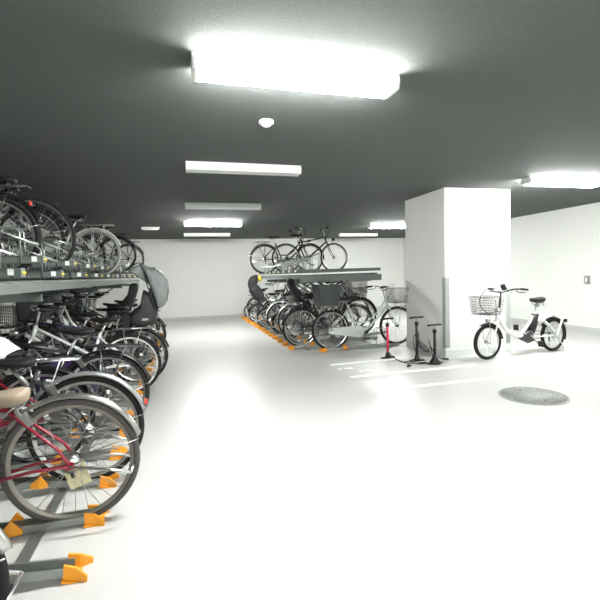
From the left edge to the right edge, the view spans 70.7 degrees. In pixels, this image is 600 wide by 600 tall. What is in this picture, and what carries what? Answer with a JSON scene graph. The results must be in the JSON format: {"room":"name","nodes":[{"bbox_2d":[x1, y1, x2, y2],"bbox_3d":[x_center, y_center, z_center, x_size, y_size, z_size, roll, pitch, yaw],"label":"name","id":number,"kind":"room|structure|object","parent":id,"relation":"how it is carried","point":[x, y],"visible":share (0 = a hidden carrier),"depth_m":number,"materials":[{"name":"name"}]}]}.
{"room":"parking garage","nodes":[
{"label":"parking garage","id":0,"kind":"room"},
{"bbox_2d":[0,214,77,340],"bbox_3d":[-4.233,-0.053,3.629,0.200,2.520,18.270,-3,4,-16],"label":"wall","id":1,"kind":"structure","parent":0,"point":[1,215],"depth_m":8.12,"materials":[{"name":"white paint"}]},
{"bbox_2d":[74,238,403,317],"bbox_3d":[-1.455,-0.749,13.976,10.750,2.520,0.200,-3,4,-16],"label":"wall","id":2,"kind":"structure","parent":0,"point":[206,277],"depth_m":13.63,"materials":[{"name":"white paint"}]},
{"bbox_2d":[78,305,403,324],"bbox_3d":[-1.391,0.474,13.947,10.750,0.080,0.012,-3,4,-16],"label":"baseboard","id":3,"kind":"structure","parent":2,"relation":"attached to","point":[232,315],"depth_m":13.55,"materials":[{"name":"grey plastic"}]},
{"bbox_2d":[0,308,599,599],"bbox_3d":[1.076,1.064,5.176,11.150,0.200,18.670,-3,4,-16],"label":"floor","id":4,"kind":"structure","parent":0,"point":[267,470],"depth_m":2.65,"materials":[{"name":"white concrete"}]},
{"bbox_2d":[64,459,91,489],"bbox_3d":[-1.309,1.023,2.482,0.159,0.179,0.003,-3,4,-16],"label":"paper card","id":5,"kind":"object","parent":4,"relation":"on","point":[75,481],"visible":0.57,"depth_m":2.48,"materials":[{"name":"beige paper"}]},
{"bbox_2d":[0,226,162,591],"bbox_3d":[-3.235,0.189,5.497,2.402,1.798,10.500,-3,4,-16],"label":"bicycle rack","id":6,"kind":"object","parent":4,"relation":"on","point":[69,569],"visible":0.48,"depth_m":2.97,"materials":[{"name":"metal"}]},
{"bbox_2d":[0,528,23,599],"bbox_3d":[-1.819,0.723,1.176,1.756,1.091,0.607,-3,4,-16],"label":"bicycle","id":7,"kind":"object","parent":6,"relation":"on","point":[5,544],"visible":1,"depth_m":1.41,"materials":[{"name":"grey paint"}]},
{"bbox_2d":[0,249,25,276],"bbox_3d":[-2.635,-0.272,2.366,1.920,0.342,0.106,-3,4,-16],"label":"tray","id":8,"kind":"object","parent":6,"relation":"on","point":[4,272],"depth_m":2.58,"materials":[{"name":"metal"}]},
{"bbox_2d":[0,184,42,268],"bbox_3d":[-2.969,-0.696,3.187,1.818,1.091,0.607,-3,4,-16],"label":"bicycle","id":9,"kind":"object","parent":6,"relation":"on","point":[34,221],"visible":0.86,"depth_m":3.39,"materials":[{"name":"black paint"}]},
{"bbox_2d":[0,226,46,263],"bbox_3d":[-2.759,-0.394,2.793,1.920,0.342,0.106,-3,4,-16],"label":"tray","id":10,"kind":"object","parent":6,"relation":"on","point":[20,259],"depth_m":2.98,"materials":[{"name":"metal"}]},
{"bbox_2d":[0,240,63,278],"bbox_3d":[-2.877,-0.317,3.232,1.920,0.342,0.106,-3,4,-16],"label":"tray","id":11,"kind":"object","parent":6,"relation":"on","point":[29,274],"depth_m":3.41,"materials":[{"name":"metal"}]},
{"bbox_2d":[0,187,65,260],"bbox_3d":[-3.476,-0.856,4.440,1.815,1.091,0.607,-3,4,-16],"label":"bicycle","id":12,"kind":"object","parent":6,"relation":"on","point":[39,211],"visible":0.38,"depth_m":4.61,"materials":[{"name":"black paint"}]},
{"bbox_2d":[0,177,75,270],"bbox_3d":[-2.962,-0.724,3.655,1.840,1.091,0.612,-3,4,-16],"label":"bicycle","id":13,"kind":"object","parent":6,"relation":"on","point":[3,180],"visible":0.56,"depth_m":3.83,"materials":[{"name":"grey paint"}]},
{"bbox_2d":[1,229,76,267],"bbox_3d":[-3.002,-0.439,3.659,1.920,0.342,0.106,-3,4,-16],"label":"tray","id":14,"kind":"object","parent":6,"relation":"on","point":[71,263],"depth_m":3.83,"materials":[{"name":"metal"}]},
{"bbox_2d":[0,244,87,279],"bbox_3d":[-3.120,-0.361,4.098,1.920,0.342,0.106,-3,4,-16],"label":"tray","id":15,"kind":"object","parent":6,"relation":"on","point":[69,274],"depth_m":4.28,"materials":[{"name":"metal"}]},
{"bbox_2d":[0,349,95,462],"bbox_3d":[-2.361,0.641,2.807,1.834,1.091,0.607,-3,4,-16],"label":"bicycle","id":16,"kind":"object","parent":6,"relation":"on","point":[56,372],"visible":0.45,"depth_m":2.95,"materials":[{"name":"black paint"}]},
{"bbox_2d":[0,337,20,358],"bbox_3d":[-2.152,0.324,2.855,0.437,0.279,0.240,-3,4,-16],"label":"bag","id":17,"kind":"object","parent":16,"relation":"attached to","point":[6,347],"visible":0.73,"depth_m":2.84,"materials":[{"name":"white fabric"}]},
{"bbox_2d":[8,553,93,583],"bbox_3d":[-1.889,1.043,1.624,1.961,0.474,0.140,-3,4,-16],"label":"tray","id":18,"kind":"object","parent":6,"relation":"on","point":[69,569],"depth_m":1.84,"materials":[{"name":"grey plastic"}]},
{"bbox_2d":[3,250,102,279],"bbox_3d":[-3.363,-0.405,4.963,1.920,0.342,0.106,-3,4,-16],"label":"tray","id":19,"kind":"object","parent":6,"relation":"on","point":[90,275],"depth_m":5.14,"materials":[{"name":"metal"}]},
{"bbox_2d":[6,341,101,422],"bbox_3d":[-2.661,0.602,3.619,1.776,1.091,0.607,-3,4,-16],"label":"bicycle","id":20,"kind":"object","parent":6,"relation":"on","point":[94,367],"visible":0.21,"depth_m":3.72,"materials":[{"name":"black paint"}]},
{"bbox_2d":[0,504,108,537],"bbox_3d":[-2.009,1.076,2.039,1.970,0.351,0.140,-3,4,-16],"label":"tray","id":21,"kind":"object","parent":6,"relation":"on","point":[17,526],"depth_m":2.22,"materials":[{"name":"grey plastic"}]},
{"bbox_2d":[4,211,105,272],"bbox_3d":[-4.032,-0.869,6.623,1.838,1.091,0.612,-3,4,-16],"label":"bicycle","id":22,"kind":"object","parent":6,"relation":"on","point":[86,237],"visible":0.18,"depth_m":6.78,"materials":[{"name":"black paint"}]},
{"bbox_2d":[0,255,113,280],"bbox_3d":[-3.606,-0.450,5.829,1.920,0.342,0.106,-3,4,-16],"label":"tray","id":23,"kind":"object","parent":6,"relation":"on","point":[104,275],"depth_m":5.99,"materials":[{"name":"metal"}]},
{"bbox_2d":[0,472,119,490],"bbox_3d":[-2.121,1.000,2.451,1.961,0.474,0.140,-3,4,-16],"label":"tray","id":24,"kind":"object","parent":6,"relation":"on","point":[45,480],"depth_m":2.62,"materials":[{"name":"grey plastic"}]},
{"bbox_2d":[0,205,120,273],"bbox_3d":[-3.462,-0.840,5.849,1.834,1.091,0.607,-3,4,-16],"label":"bicycle","id":25,"kind":"object","parent":6,"relation":"on","point":[113,238],"visible":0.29,"depth_m":5.97,"materials":[{"name":"silver metal"}]},
{"bbox_2d":[25,241,95,269],"bbox_3d":[-3.244,-0.483,4.524,1.920,0.342,0.106,-3,4,-16],"label":"tray","id":26,"kind":"object","parent":6,"relation":"on","point":[84,266],"depth_m":4.70,"materials":[{"name":"metal"}]},
{"bbox_2d":[0,429,125,438],"bbox_3d":[-2.353,0.958,3.278,1.961,0.474,0.140,-3,4,-16],"label":"tray","id":27,"kind":"object","parent":6,"relation":"on","point":[111,433],"depth_m":3.44,"materials":[{"name":"grey plastic"}]},
{"bbox_2d":[6,258,122,280],"bbox_3d":[-3.849,-0.494,6.694,1.920,0.342,0.106,-3,4,-16],"label":"tray","id":28,"kind":"object","parent":6,"relation":"on","point":[118,275],"depth_m":6.84,"materials":[{"name":"metal"}]},
{"bbox_2d":[25,247,108,270],"bbox_3d":[-3.487,-0.527,5.390,1.920,0.342,0.106,-3,4,-16],"label":"tray","id":29,"kind":"object","parent":6,"relation":"on","point":[99,267],"depth_m":5.56,"materials":[{"name":"metal"}]},
{"bbox_2d":[0,303,135,386],"bbox_3d":[-3.022,0.512,5.308,1.800,1.091,0.612,-3,3,-16],"label":"bicycle","id":30,"kind":"object","parent":6,"relation":"on","point":[11,310],"visible":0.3,"depth_m":5.30,"materials":[{"name":"silver paint"}]},
{"bbox_2d":[0,305,23,336],"bbox_3d":[-3.561,0.409,5.155,0.390,0.667,0.402,-3,4,-16],"label":"basket","id":31,"kind":"object","parent":30,"relation":"on","point":[11,310],"depth_m":5.11,"materials":[{"name":"silver metal"}]},
{"bbox_2d":[2,409,133,429],"bbox_3d":[-2.473,0.991,3.693,1.970,0.351,0.140,-3,4,-16],"label":"tray","id":32,"kind":"object","parent":6,"relation":"on","point":[102,416],"depth_m":3.83,"materials":[{"name":"grey plastic"}]},
{"bbox_2d":[10,445,126,469],"bbox_3d":[-2.241,1.034,2.866,1.970,0.351,0.140,-3,4,-16],"label":"tray","id":33,"kind":"object","parent":6,"relation":"on","point":[14,464],"depth_m":3.06,"materials":[{"name":"grey plastic"}]},
{"bbox_2d":[0,387,140,521],"bbox_3d":[-1.763,0.677,2.081,1.838,1.091,0.607,-3,4,-16],"label":"bicycle","id":34,"kind":"object","parent":6,"relation":"on","point":[12,397],"visible":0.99,"depth_m":2.21,"materials":[{"name":"red paint"}]},
{"bbox_2d":[1,355,142,386],"bbox_3d":[-2.817,0.873,4.932,1.961,0.474,0.140,-3,4,-16],"label":"tray","id":35,"kind":"object","parent":6,"relation":"on","point":[131,383],"depth_m":5.13,"materials":[{"name":"grey metal"}]},
{"bbox_2d":[18,263,128,280],"bbox_3d":[-4.091,-0.539,7.559,1.920,0.342,0.106,-3,4,-16],"label":"tray","id":36,"kind":"object","parent":6,"relation":"on","point":[124,276],"depth_m":7.68,"materials":[{"name":"metal"}]},
{"bbox_2d":[0,357,147,479],"bbox_3d":[-1.889,0.597,2.509,1.813,1.160,0.599,-3,4,-28],"label":"bicycle","id":37,"kind":"object","parent":6,"relation":"on","point":[53,388],"visible":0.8,"depth_m":2.61,"materials":[{"name":"grey paint"}]},
{"bbox_2d":[19,373,130,406],"bbox_3d":[-2.585,0.916,4.105,1.961,0.474,0.140,-3,4,-16],"label":"tray","id":38,"kind":"object","parent":6,"relation":"on","point":[125,403],"depth_m":4.31,"materials":[{"name":"grey metal"}]},
{"bbox_2d":[0,306,150,430],"bbox_3d":[-2.161,0.554,3.347,1.810,1.161,0.605,-3,4,-26],"label":"bicycle","id":39,"kind":"object","parent":6,"relation":"on","point":[120,356],"visible":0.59,"depth_m":3.42,"materials":[{"name":"black paint"}]},
{"bbox_2d":[3,345,152,371],"bbox_3d":[-3.050,0.831,5.759,1.961,0.474,0.140,-3,4,-16],"label":"tray","id":40,"kind":"object","parent":6,"relation":"on","point":[150,369],"depth_m":5.93,"materials":[{"name":"grey metal"}]},
{"bbox_2d":[0,302,161,397],"bbox_3d":[-2.463,0.539,4.574,1.838,1.091,0.607,-3,3,-16],"label":"bicycle","id":41,"kind":"object","parent":6,"relation":"on","point":[124,335],"visible":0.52,"depth_m":4.66,"materials":[{"name":"white paint"}]},
{"bbox_2d":[28,263,133,280],"bbox_3d":[-4.334,-0.583,8.425,1.920,0.342,0.106,-3,4,-16],"label":"tray","id":42,"kind":"object","parent":6,"relation":"on","point":[130,276],"depth_m":8.56,"materials":[{"name":"metal"}]},
{"bbox_2d":[15,372,150,385],"bbox_3d":[-2.938,0.906,5.347,1.970,0.351,0.140,-3,4,-16],"label":"tray","id":43,"kind":"object","parent":6,"relation":"on","point":[136,375],"depth_m":5.54,"materials":[{"name":"grey metal"}]},
{"bbox_2d":[13,290,157,365],"bbox_3d":[-2.897,0.402,5.774,1.811,1.224,0.599,-3,4,-26],"label":"bicycle","id":44,"kind":"object","parent":6,"relation":"on","point":[61,316],"visible":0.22,"depth_m":5.75,"materials":[{"name":"silver metal"}]},
{"bbox_2d":[4,288,168,381],"bbox_3d":[-2.514,0.436,4.993,1.815,1.222,0.599,-2,3,-6],"label":"bicycle","id":45,"kind":"object","parent":6,"relation":"on","point":[29,314],"visible":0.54,"depth_m":4.96,"materials":[{"name":"black paint"}]},
{"bbox_2d":[16,296,54,356],"bbox_3d":[-2.996,0.296,4.862,0.346,0.710,0.408,-3,4,-16],"label":"bicycle","id":46,"kind":"object","parent":45,"relation":"on","point":[29,314],"depth_m":4.74,"materials":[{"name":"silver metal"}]},
{"bbox_2d":[125,262,168,326],"bbox_3d":[-1.842,-0.067,5.157,0.477,0.772,0.463,-3,4,-16],"label":"seat","id":47,"kind":"object","parent":45,"relation":"on","point":[146,315],"visible":1,"depth_m":4.98,"materials":[{"name":"grey fabric"}]},
{"bbox_2d":[142,264,168,308],"bbox_3d":[-1.763,-0.162,5.175,0.308,0.561,0.420,-3,4,-16],"label":"hood","id":48,"kind":"object","parent":47,"relation":"attached to","point":[156,279],"depth_m":4.99,"materials":[{"name":"grey fabric"}]},
{"bbox_2d":[28,293,144,354],"bbox_3d":[-3.322,0.368,6.549,1.811,1.224,0.599,-3,4,-25],"label":"bicycle","id":49,"kind":"object","parent":6,"relation":"on","point":[105,304],"visible":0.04,"depth_m":6.50,"materials":[{"name":"brown metal"}]},
{"bbox_2d":[30,283,148,362],"bbox_3d":[-3.168,0.395,6.151,1.834,1.234,0.607,-3,3,-16],"label":"bicycle","id":50,"kind":"object","parent":6,"relation":"on","point":[129,300],"visible":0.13,"depth_m":6.19,"materials":[{"name":"black paint"}]},
{"bbox_2d":[43,217,136,269],"bbox_3d":[-4.072,-1.050,8.007,1.834,1.091,0.607,-3,4,-16],"label":"bicycle","id":51,"kind":"object","parent":6,"relation":"on","point":[106,240],"visible":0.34,"depth_m":8.14,"materials":[{"name":"black paint"}]},
{"bbox_2d":[63,250,117,271],"bbox_3d":[-3.730,-0.572,6.255,1.920,0.342,0.106,-3,4,-16],"label":"tray","id":52,"kind":"object","parent":6,"relation":"on","point":[106,259],"depth_m":6.42,"materials":[{"name":"metal"}]},
{"bbox_2d":[29,336,155,358],"bbox_3d":[-3.281,0.788,6.586,1.961,0.474,0.140,-3,4,-16],"label":"tray","id":53,"kind":"object","parent":6,"relation":"on","point":[30,355],"depth_m":6.50,"materials":[{"name":"grey metal"}]},
{"bbox_2d":[63,255,124,272],"bbox_3d":[-3.973,-0.616,7.121,1.920,0.342,0.106,-3,4,-16],"label":"tray","id":54,"kind":"object","parent":6,"relation":"on","point":[120,270],"depth_m":7.29,"materials":[{"name":"metal"}]},
{"bbox_2d":[66,227,143,268],"bbox_3d":[-4.558,-1.139,9.738,1.834,1.091,0.607,-3,4,-16],"label":"bicycle","id":55,"kind":"object","parent":6,"relation":"on","point":[128,259],"visible":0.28,"depth_m":9.84,"materials":[{"name":"black paint"}]},
{"bbox_2d":[49,294,165,353],"bbox_3d":[-3.184,0.414,7.036,1.834,1.091,0.607,-3,4,-16],"label":"bicycle","id":56,"kind":"object","parent":6,"relation":"on","point":[79,303],"visible":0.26,"depth_m":6.93,"materials":[{"name":"black paint"}]},
{"bbox_2d":[61,298,83,323],"bbox_3d":[-3.712,0.311,6.878,0.390,0.668,0.402,-3,4,-16],"label":"basket","id":57,"kind":"object","parent":56,"relation":"on","point":[78,308],"depth_m":6.88,"materials":[{"name":"black metal"}]},
{"bbox_2d":[101,255,129,272],"bbox_3d":[-4.216,-0.661,7.986,1.920,0.342,0.106,-3,4,-16],"label":"tray","id":58,"kind":"object","parent":6,"relation":"on","point":[126,271],"depth_m":8.16,"materials":[{"name":"metal"}]},
{"bbox_2d":[71,292,160,342],"bbox_3d":[-3.816,0.336,8.656,1.834,1.091,0.607,-3,3,-16],"label":"bicycle","id":59,"kind":"object","parent":6,"relation":"on","point":[89,301],"visible":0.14,"depth_m":8.55,"materials":[{"name":"silver metal"}]},
{"bbox_2d":[71,296,93,308],"bbox_3d":[-4.346,0.233,8.508,0.390,0.668,0.402,-3,4,-16],"label":"basket","id":60,"kind":"object","parent":59,"relation":"on","point":[89,301],"depth_m":8.50,"materials":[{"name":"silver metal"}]},
{"bbox_2d":[112,390,142,396],"bbox_3d":[-2.705,0.949,4.520,1.970,0.351,0.140,-3,4,-16],"label":"tray","id":61,"kind":"object","parent":6,"relation":"on","point":[139,391],"depth_m":4.69,"materials":[{"name":"orange plastic"}]},
{"bbox_2d":[241,253,399,351],"bbox_3d":[-0.097,-0.146,10.442,1.921,1.698,6.850,-3,4,-16],"label":"bicycle rack","id":62,"kind":"object","parent":4,"relation":"on","point":[316,278],"visible":0.68,"depth_m":7.78,"materials":[{"name":"metal"}]},
{"bbox_2d":[246,282,298,321],"bbox_3d":[-0.718,0.001,11.705,1.542,1.192,0.598,-4,4,-30],"label":"bicycle","id":63,"kind":"object","parent":62,"relation":"on","point":[257,303],"visible":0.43,"depth_m":11.58,"materials":[{"name":"black paint"}]},
{"bbox_2d":[248,275,265,303],"bbox_3d":[-1.175,-0.286,11.562,0.500,0.813,0.320,-3,4,-16],"label":"seat","id":64,"kind":"object","parent":63,"relation":"on","point":[255,290],"visible":0.98,"depth_m":11.44,"materials":[{"name":"grey fabric"}]},
{"bbox_2d":[249,227,323,273],"bbox_3d":[-0.298,-1.184,10.098,1.844,1.091,0.607,-3,4,-16],"label":"bicycle","id":65,"kind":"object","parent":62,"relation":"on","point":[302,245],"visible":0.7,"depth_m":10.00,"materials":[{"name":"black paint"}]},
{"bbox_2d":[255,316,325,327],"bbox_3d":[-0.221,0.448,10.973,1.914,0.453,0.140,-3,4,-16],"label":"tray","id":66,"kind":"object","parent":62,"relation":"on","point":[257,325],"depth_m":10.78,"materials":[{"name":"grey metal"}]},
{"bbox_2d":[263,260,326,273],"bbox_3d":[-0.074,-0.811,10.180,1.700,0.342,0.106,-3,4,-16],"label":"tray","id":67,"kind":"object","parent":62,"relation":"on","point":[281,260],"depth_m":9.95,"materials":[{"name":"metal"}]},
{"bbox_2d":[266,259,323,273],"bbox_3d":[0.047,-0.788,9.748,1.700,0.342,0.106,-3,4,-16],"label":"tray","id":68,"kind":"object","parent":62,"relation":"on","point":[286,259],"depth_m":9.57,"materials":[{"name":"metal"}]},
{"bbox_2d":[270,258,320,273],"bbox_3d":[0.168,-0.766,9.315,1.700,0.342,0.106,-3,4,-16],"label":"tray","id":69,"kind":"object","parent":62,"relation":"on","point":[271,272],"depth_m":9.15,"materials":[{"name":"metal"}]},
{"bbox_2d":[261,317,336,331],"bbox_3d":[0.011,0.490,10.146,1.914,0.453,0.140,-3,4,-16],"label":"tray","id":70,"kind":"object","parent":62,"relation":"on","point":[264,329],"depth_m":9.93,"materials":[{"name":"grey metal"}]},
{"bbox_2d":[264,316,336,333],"bbox_3d":[0.132,0.556,9.736,1.920,0.351,0.140,-3,4,-16],"label":"tray","id":71,"kind":"object","parent":62,"relation":"on","point":[266,332],"depth_m":9.52,"materials":[{"name":"grey metal"}]},
{"bbox_2d":[272,321,330,339],"bbox_3d":[0.364,0.599,8.909,1.920,0.351,0.140,-3,4,-16],"label":"tray","id":72,"kind":"object","parent":62,"relation":"on","point":[275,337],"depth_m":8.72,"materials":[{"name":"grey metal"}]},
{"bbox_2d":[266,284,341,330],"bbox_3d":[0.119,0.159,9.713,1.834,1.091,0.607,-3,4,-16],"label":"bicycle","id":73,"kind":"object","parent":62,"relation":"on","point":[281,303],"visible":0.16,"depth_m":9.52,"materials":[{"name":"brown metal"}]},
{"bbox_2d":[272,224,347,270],"bbox_3d":[0.238,-1.180,9.781,1.840,1.091,0.612,-3,4,-16],"label":"bicycle","id":74,"kind":"object","parent":62,"relation":"on","point":[291,235],"visible":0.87,"depth_m":9.77,"materials":[{"name":"black paint"}]},
{"bbox_2d":[268,321,351,336],"bbox_3d":[0.243,0.533,9.319,1.914,0.453,0.140,-3,4,-16],"label":"tray","id":75,"kind":"object","parent":62,"relation":"on","point":[272,334],"depth_m":9.13,"materials":[{"name":"grey metal"}]},
{"bbox_2d":[274,257,351,273],"bbox_3d":[0.290,-0.744,8.882,1.700,0.342,0.106,-3,4,-16],"label":"tray","id":76,"kind":"object","parent":62,"relation":"on","point":[276,272],"depth_m":8.67,"materials":[{"name":"metal"}]},
{"bbox_2d":[279,256,349,273],"bbox_3d":[0.411,-0.722,8.449,1.700,0.342,0.106,-3,4,-16],"label":"tray","id":77,"kind":"object","parent":62,"relation":"on","point":[280,272],"depth_m":8.30,"materials":[{"name":"metal"}]},
{"bbox_2d":[285,254,345,272],"bbox_3d":[0.533,-0.700,8.017,1.700,0.342,0.106,-3,4,-16],"label":"tray","id":78,"kind":"object","parent":62,"relation":"on","point":[286,271],"depth_m":7.85,"materials":[{"name":"metal"}]},
{"bbox_2d":[277,301,359,335],"bbox_3d":[0.409,0.199,8.902,1.838,1.091,0.612,-3,4,-16],"label":"bicycle","id":79,"kind":"object","parent":62,"relation":"on","point":[282,309],"visible":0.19,"depth_m":8.71,"materials":[{"name":"brown metal"}]},
{"bbox_2d":[277,317,366,342],"bbox_3d":[0.475,0.575,8.492,1.914,0.453,0.140,-3,4,-16],"label":"tray","id":80,"kind":"object","parent":62,"relation":"on","point":[280,340],"depth_m":8.37,"materials":[{"name":"grey metal"}]},
{"bbox_2d":[282,278,372,341],"bbox_3d":[0.543,0.175,8.044,1.834,1.234,0.607,-3,4,-16],"label":"bicycle","id":81,"kind":"object","parent":62,"relation":"on","point":[297,295],"visible":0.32,"depth_m":7.90,"materials":[{"name":"grey paint"}]},
{"bbox_2d":[346,287,366,318],"bbox_3d":[1.067,0.096,8.187,0.390,0.665,0.402,-3,4,-16],"label":"basket","id":82,"kind":"object","parent":81,"relation":"on","point":[363,307],"depth_m":8.18,"materials":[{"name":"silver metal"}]},
{"bbox_2d":[286,281,370,338],"bbox_3d":[0.570,0.147,8.502,1.812,1.208,0.599,-2,3,-6],"label":"bicycle","id":83,"kind":"object","parent":62,"relation":"on","point":[353,283],"visible":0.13,"depth_m":8.42,"materials":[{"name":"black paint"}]},
{"bbox_2d":[281,280,377,345],"bbox_3d":[0.554,0.202,7.596,1.812,1.208,0.599,-3,4,-26],"label":"bicycle","id":84,"kind":"object","parent":62,"relation":"on","point":[364,287],"visible":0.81,"depth_m":7.54,"materials":[{"name":"black paint"}]},
{"bbox_2d":[344,280,367,316],"bbox_3d":[1.007,-0.033,7.716,0.364,0.683,0.402,-3,4,-16],"label":"basket","id":85,"kind":"object","parent":84,"relation":"on","point":[364,287],"depth_m":7.67,"materials":[{"name":"silver metal"}]},
{"bbox_2d":[282,324,377,345],"bbox_3d":[0.596,0.641,8.082,1.920,0.351,0.140,-3,4,-16],"label":"tray","id":86,"kind":"object","parent":62,"relation":"on","point":[285,343],"depth_m":8.02,"materials":[{"name":"grey metal"}]},
{"bbox_2d":[291,253,380,272],"bbox_3d":[0.654,-0.677,7.584,1.700,0.342,0.106,-3,4,-16],"label":"tray","id":87,"kind":"object","parent":62,"relation":"on","point":[343,269],"depth_m":7.49,"materials":[{"name":"metal"}]},
{"bbox_2d":[287,321,385,349],"bbox_3d":[0.707,0.618,7.665,1.914,0.453,0.140,-3,4,-16],"label":"tray","id":88,"kind":"object","parent":62,"relation":"on","point":[291,347],"depth_m":7.61,"materials":[{"name":"grey metal"}]},
{"bbox_2d":[319,327,399,351],"bbox_3d":[1.045,0.674,7.316,1.470,0.351,0.140,-3,4,-16],"label":"tray","id":89,"kind":"object","parent":62,"relation":"on","point":[343,346],"depth_m":7.32,"materials":[{"name":"grey metal"}]},
{"bbox_2d":[311,283,408,347],"bbox_3d":[1.115,0.267,7.314,1.920,1.103,0.607,-3,4,-16],"label":"bicycle","id":90,"kind":"object","parent":62,"relation":"on","point":[323,295],"visible":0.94,"depth_m":7.18,"materials":[{"name":"silver metal"}]},
{"bbox_2d":[311,284,341,305],"bbox_3d":[0.449,-0.085,7.110,0.439,0.338,0.367,-3,4,-16],"label":"basket","id":91,"kind":"object","parent":90,"relation":"on","point":[323,295],"depth_m":6.96,"materials":[{"name":"grey"}]},
{"bbox_2d":[384,287,408,323],"bbox_3d":[1.703,0.120,7.472,0.390,0.665,0.402,-3,4,-16],"label":"basket","id":92,"kind":"object","parent":90,"relation":"on","point":[388,299],"depth_m":7.42,"materials":[{"name":"silver metal"}]},
{"bbox_2d":[349,364,477,377],"bbox_3d":[1.531,0.927,5.552,1.860,0.002,0.085,-3,4,-16],"label":"painted line","id":93,"kind":"object","parent":4,"relation":"on","point":[469,364],"visible":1,"depth_m":5.53,"materials":[{"name":"white paint"}]},
{"bbox_2d":[404,316,424,361],"bbox_3d":[1.649,0.563,6.112,0.324,0.654,0.116,-3,4,-21],"label":"pump","id":94,"kind":"object","parent":4,"relation":"on","point":[416,359],"visible":1,"depth_m":6.11,"materials":[{"name":"black plastic"}]},
{"bbox_2d":[427,323,448,364],"bbox_3d":[1.928,0.605,6.040,0.247,0.565,0.471,1,4,37],"label":"pump","id":95,"kind":"object","parent":4,"relation":"on","point":[434,361],"visible":1,"depth_m":5.90,"materials":[{"name":"black plastic"}]},
{"bbox_2d":[403,375,507,388],"bbox_3d":[1.842,0.955,4.944,1.390,0.002,0.085,-3,4,-16],"label":"painted line","id":96,"kind":"object","parent":4,"relation":"on","point":[503,376],"visible":1,"depth_m":4.93,"materials":[{"name":"white paint"}]},
{"bbox_2d":[468,284,566,359],"bbox_3d":[3.326,0.282,6.342,1.882,1.090,0.597,-3,4,-22],"label":"bicycle","id":97,"kind":"object","parent":4,"relation":"on","point":[526,335],"visible":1,"depth_m":6.29,"materials":[{"name":"white paint"}]},
{"bbox_2d":[468,296,505,340],"bbox_3d":[2.690,0.278,6.070,0.404,0.660,0.421,-3,4,-16],"label":"basket","id":98,"kind":"object","parent":97,"relation":"on","point":[484,326],"depth_m":6.06,"materials":[{"name":"silver metal"}]},
{"bbox_2d":[498,387,569,405],"bbox_3d":[2.376,0.974,4.315,0.644,0.007,0.644,-3,4,-16],"label":"manhole cover","id":99,"kind":"object","parent":4,"relation":"on","point":[526,395],"visible":1,"depth_m":4.28,"materials":[{"name":"metal"}]},
{"bbox_2d":[0,0,599,239],"bbox_3d":[0.997,-1.650,5.015,11.150,0.200,18.670,-3,4,-16],"label":"ceiling","id":100,"kind":"structure","parent":0,"point":[102,110],"depth_m":3.14,"materials":[{"name":"grey paint"}]},
{"bbox_2d":[184,222,241,226],"bbox_3d":[-1.921,-1.679,9.358,1.250,0.088,0.186,-3,4,-16],"label":"ceiling lamp","id":101,"kind":"object","parent":100,"relation":"attached to","point":[185,223],"visible":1,"depth_m":9.28,"materials":[{"name":"white plastic"}]},
{"bbox_2d":[185,202,260,209],"bbox_3d":[-1.274,-1.560,7.050,1.250,0.088,0.186,-3,4,-16],"label":"ceiling lamp","id":102,"kind":"object","parent":100,"relation":"attached to","point":[188,205],"visible":1,"depth_m":6.98,"materials":[{"name":"white plastic"}]},
{"bbox_2d":[185,161,300,176],"bbox_3d":[-0.609,-1.436,4.643,1.250,0.088,0.186,-3,4,-16],"label":"ceiling lamp","id":103,"kind":"object","parent":100,"relation":"attached to","point":[191,166],"visible":1,"depth_m":4.58,"materials":[{"name":"white plastic"}]},
{"bbox_2d":[191,52,399,98],"bbox_3d":[-0.006,-1.328,2.530,1.250,0.088,0.186,-3,4,-16],"label":"ceiling lamp","id":104,"kind":"object","parent":100,"relation":"attached to","point":[212,68],"visible":1,"depth_m":2.47,"materials":[{"name":"white plastic"}]},
{"bbox_2d":[520,176,599,187],"bbox_3d":[3.641,-1.633,5.877,1.250,0.088,0.186,-3,4,-16],"label":"ceiling lamp","id":105,"kind":"object","parent":100,"relation":"attached to","point":[528,181],"visible":1,"depth_m":5.80,"materials":[{"name":"white plastic"}]},
{"bbox_2d":[405,187,509,350],"bbox_3d":[2.562,-0.449,6.988,1.163,2.520,1.138,-3,4,-16],"label":"column","id":106,"kind":"structure","parent":0,"point":[462,235],"depth_m":6.47,"materials":[{"name":"white paint"}]},
{"bbox_2d":[442,277,449,347],"bbox_3d":[2.195,0.190,6.354,0.078,1.060,0.070,-3,4,-16],"label":"guard","id":107,"kind":"object","parent":106,"relation":"attached to","point":[445,280],"visible":1,"depth_m":6.33,"materials":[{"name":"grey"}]},
{"bbox_2d":[406,340,510,356],"bbox_3d":[2.596,0.758,7.060,1.183,0.100,1.158,-3,4,-16],"label":"trim","id":108,"kind":"structure","parent":106,"relation":"attached to","point":[507,348],"depth_m":6.52,"materials":[{"name":"white"}]},
{"bbox_2d":[506,275,509,342],"bbox_3d":[3.255,0.142,6.649,0.078,1.060,0.070,-3,4,-16],"label":"guard","id":109,"kind":"object","parent":106,"relation":"attached to","point":[507,276],"visible":1,"depth_m":6.61,"materials":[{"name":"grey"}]},
{"bbox_2d":[403,202,599,327],"bbox_3d":[6.306,-0.532,6.562,0.200,2.520,18.270,-3,4,-16],"label":"wall","id":110,"kind":"structure","parent":0,"point":[552,252],"depth_m":9.01,"materials":[{"name":"white paint"}]},
{"bbox_2d":[404,305,599,333],"bbox_3d":[6.239,0.679,6.605,0.012,0.100,18.270,-3,4,-16],"label":"baseboard","id":111,"kind":"structure","parent":110,"relation":"attached to","point":[524,321],"depth_m":8.77,"materials":[{"name":"grey plastic"}]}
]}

